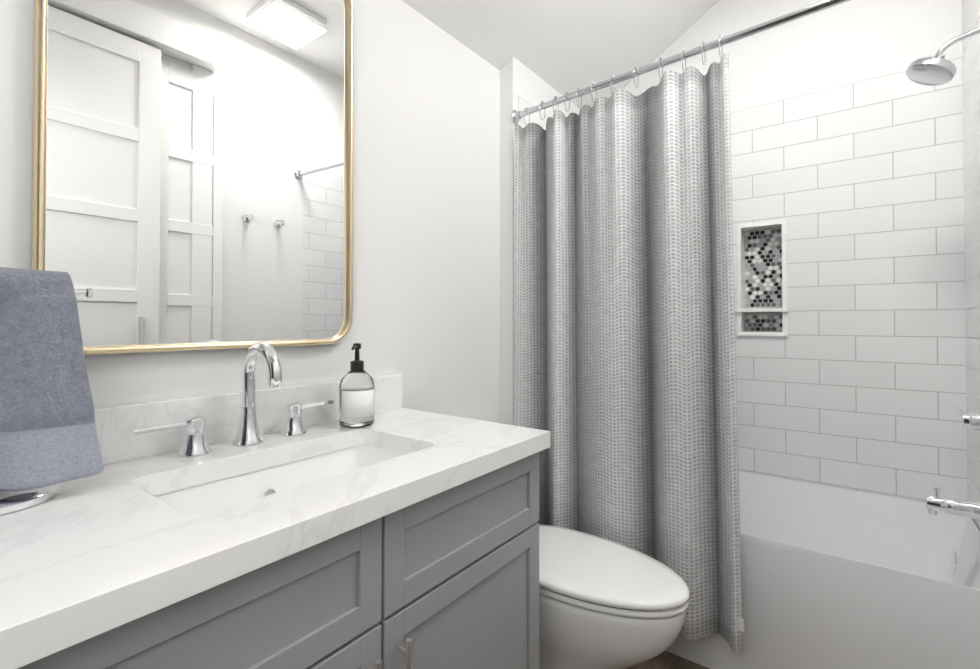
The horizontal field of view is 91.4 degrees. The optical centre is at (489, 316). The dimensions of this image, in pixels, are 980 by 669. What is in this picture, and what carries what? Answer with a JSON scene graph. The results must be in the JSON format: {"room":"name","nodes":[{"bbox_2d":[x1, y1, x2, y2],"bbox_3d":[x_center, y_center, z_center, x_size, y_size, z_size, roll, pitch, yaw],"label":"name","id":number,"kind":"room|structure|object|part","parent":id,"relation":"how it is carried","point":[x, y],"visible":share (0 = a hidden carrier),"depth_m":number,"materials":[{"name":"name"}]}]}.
{"room":"bathroom","nodes":[
{"label":"bathroom","id":0,"kind":"room"},
{"bbox_2d":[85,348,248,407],"bbox_3d":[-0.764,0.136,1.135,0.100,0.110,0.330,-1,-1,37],"label":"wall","id":1,"kind":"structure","parent":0,"point":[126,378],"depth_m":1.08,"materials":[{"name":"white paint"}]},
{"bbox_2d":[94,374,401,465],"bbox_3d":[-0.750,0.247,1.048,0.020,0.115,1.472,-1,-1,37],"label":"backsplash","id":2,"kind":"structure","parent":0,"relation":"attached to","point":[112,423],"depth_m":1.07,"materials":[{"name":"white stone"}]},
{"bbox_2d":[256,0,499,422],"bbox_3d":[-0.325,-0.320,1.723,0.100,1.568,1.087,-1,-1,37],"label":"wall","id":3,"kind":"structure","parent":0,"point":[426,211],"depth_m":1.74,"materials":[{"name":"white paint"}]},
{"bbox_2d":[0,0,353,354],"bbox_3d":[-0.698,-0.480,1.203,0.132,1.120,0.762,-1,-1,37],"label":"mirror","id":4,"kind":"object","parent":3,"relation":"attached to","point":[192,175],"depth_m":1.11,"materials":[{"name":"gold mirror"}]},
{"bbox_2d":[500,56,579,424],"bbox_3d":[0.309,-0.275,2.504,0.170,3.000,0.920,-1,-1,37],"label":"wall","id":5,"kind":"structure","parent":0,"point":[522,87],"depth_m":2.11,"materials":[{"name":"paint"}]},
{"bbox_2d":[402,0,718,108],"bbox_3d":[-0.123,-1.405,1.214,1.050,0.710,3.520,-1,-1,37],"label":"ceiling","id":6,"kind":"structure","parent":0,"point":[562,47],"depth_m":2.15,"materials":[{"name":"white paint"}]},
{"bbox_2d":[627,651,708,668],"bbox_3d":[0.173,1.257,0.961,1.790,0.100,3.520,-1,-1,37],"label":"floor","id":7,"kind":"structure","parent":0,"point":[666,660],"depth_m":1.68,"materials":[{"name":"brown wood"}]},
{"bbox_2d":[0,442,549,668],"bbox_3d":[-0.515,0.776,0.868,0.604,0.860,1.454,-1,-1,37],"label":"bathroom vanity","id":8,"kind":"object","parent":7,"relation":"on","point":[446,577],"depth_m":0.85,"materials":[{"name":"grey"}]},
{"bbox_2d":[0,406,549,661],"bbox_3d":[-0.520,0.324,0.873,0.597,0.043,1.472,-1,-1,37],"label":"countertop","id":9,"kind":"structure","parent":8,"relation":"on","point":[106,546],"depth_m":0.72,"materials":[{"name":"white stone"}]},
{"bbox_2d":[0,267,103,514],"bbox_3d":[-0.807,0.110,0.764,0.180,0.381,0.273,-1,-1,37],"label":"towel stand","id":10,"kind":"object","parent":9,"relation":"on","point":[49,443],"visible":1,"depth_m":0.78,"materials":[{"name":"fabric"}]},
{"bbox_2d":[128,342,335,457],"bbox_3d":[-0.543,0.182,1.124,0.170,0.245,0.465,-1,-1,37],"label":"faucet","id":11,"kind":"object","parent":9,"relation":"on","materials":[{"name":"silver metal"}]},
{"bbox_2d":[152,438,407,513],"bbox_3d":[-0.397,0.420,1.012,0.329,0.169,0.585,-1,-1,37],"label":"sink","id":12,"kind":"object","parent":9,"relation":"in","point":[211,491],"depth_m":1.10,"materials":[{"name":"white ceramic"}]},
{"bbox_2d":[339,343,373,427],"bbox_3d":[-0.377,0.191,1.356,0.098,0.232,0.098,-1,-1,37],"label":"soap bottle","id":13,"kind":"object","parent":9,"relation":"on","point":[356,397],"visible":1,"depth_m":1.32,"materials":[{"name":"clear glass"}]},
{"bbox_3d":[-0.377,0.222,1.356,0.096,0.171,0.096,-1,-1,37],"label":"glass","id":14,"kind":"part","parent":13,"relation":"part of","materials":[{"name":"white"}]},
{"bbox_3d":[-0.315,0.664,0.664,0.037,0.160,0.538,-1,-1,37],"label":"handle","id":15,"kind":"part","parent":8,"relation":"part of","materials":[{"name":"silver metal"}]},
{"bbox_2d":[539,525,689,668],"bbox_3d":[0.225,0.844,1.621,0.857,0.738,0.396,-1,-1,37],"label":"toilet","id":16,"kind":"object","parent":7,"relation":"on","point":[606,604],"visible":0.46,"depth_m":1.40,"materials":[{"name":"white ceramic"}]},
{"bbox_3d":[0.311,1.028,1.554,0.624,0.370,0.374,-1,-1,37],"label":"bowl","id":17,"kind":"part","parent":16,"relation":"part of","materials":[{"name":"white ceramic"}]},
{"bbox_3d":[0.314,0.830,1.554,0.630,0.017,0.384,-1,-1,37],"label":"seat","id":18,"kind":"part","parent":16,"relation":"part of","materials":[{"name":"white plastic"}]},
{"bbox_3d":[0.314,0.806,1.555,0.634,0.036,0.388,-1,-1,37],"label":"lid","id":19,"kind":"part","parent":16,"relation":"part of","materials":[{"name":"white ceramic"}]},
{"bbox_2d":[665,471,979,668],"bbox_3d":[0.966,0.972,1.957,1.514,0.493,0.734,-1,-1,37],"label":"bathtub","id":20,"kind":"object","parent":7,"relation":"on","point":[835,578],"visible":0.6,"depth_m":1.54,"materials":[{"name":"white ceramic"}]},
{"bbox_2d":[624,0,966,501],"bbox_3d":[1.224,-0.277,2.315,1.520,3.000,0.120,-1,-1,37],"label":"wall","id":21,"kind":"structure","parent":0,"point":[846,148],"depth_m":2.01,"materials":[{"name":"tile"}]},
{"bbox_2d":[744,227,781,331],"bbox_3d":[1.308,-0.173,2.283,0.166,0.490,0.006,-1,-1,37],"label":"mosaic","id":22,"kind":"object","parent":21,"relation":"attached to","point":[762,268],"visible":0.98,"depth_m":2.28,"materials":[{"name":"ceramic tile"},{"name":"grout"}]},
{"bbox_2d":[737,219,788,336],"bbox_3d":[1.281,-0.173,2.241,0.210,0.528,0.108,-1,-1,37],"label":"trim","id":23,"kind":"structure","parent":21,"relation":"attached to","point":[741,309],"depth_m":2.23,"materials":[{"name":"tile"}]},
{"bbox_2d":[962,0,979,530],"bbox_3d":[0.847,-0.298,0.470,0.100,3.000,3.520,-1,-1,37],"label":"wall","id":24,"kind":"structure","parent":0,"point":[971,84],"depth_m":1.69,"materials":[{"name":"tile"}]},
{"bbox_2d":[511,0,849,122],"bbox_3d":[0.700,-0.902,1.627,1.519,0.091,0.105,-1,-1,37],"label":"curtain rod","id":25,"kind":"object","parent":24,"relation":"attached to","point":[516,116],"visible":1,"depth_m":1.63,"materials":[{"name":"silver metal"}]},
{"bbox_2d":[514,35,743,651],"bbox_3d":[0.463,0.072,1.799,0.880,2.000,0.101,-1,-1,37],"label":"shower curtain","id":26,"kind":"object","parent":25,"relation":"hanging from","point":[625,388],"visible":0.96,"depth_m":1.75,"materials":[{"name":"grey fabric"}]},
{"bbox_2d":[906,27,979,85],"bbox_3d":[1.435,-0.824,1.502,0.195,0.164,0.125,-1,-1,37],"label":"shower head","id":27,"kind":"object","parent":24,"relation":"attached to","point":[937,69],"visible":1,"depth_m":1.50},
{"bbox_2d":[924,487,979,519],"bbox_3d":[1.491,0.599,1.527,0.155,0.088,0.052,-1,-1,37],"label":"tub spout","id":28,"kind":"object","parent":24,"relation":"attached to","point":[935,504],"visible":1,"depth_m":1.52,"materials":[{"name":"silver metal"}]},
{"bbox_2d":[955,407,979,430],"bbox_3d":[1.533,0.329,1.512,0.067,0.170,0.191,-1,-1,37],"label":"shower valve","id":29,"kind":"object","parent":24,"relation":"attached to","point":[970,420],"visible":1,"depth_m":1.50,"materials":[{"name":"silver metal"}]}
]}

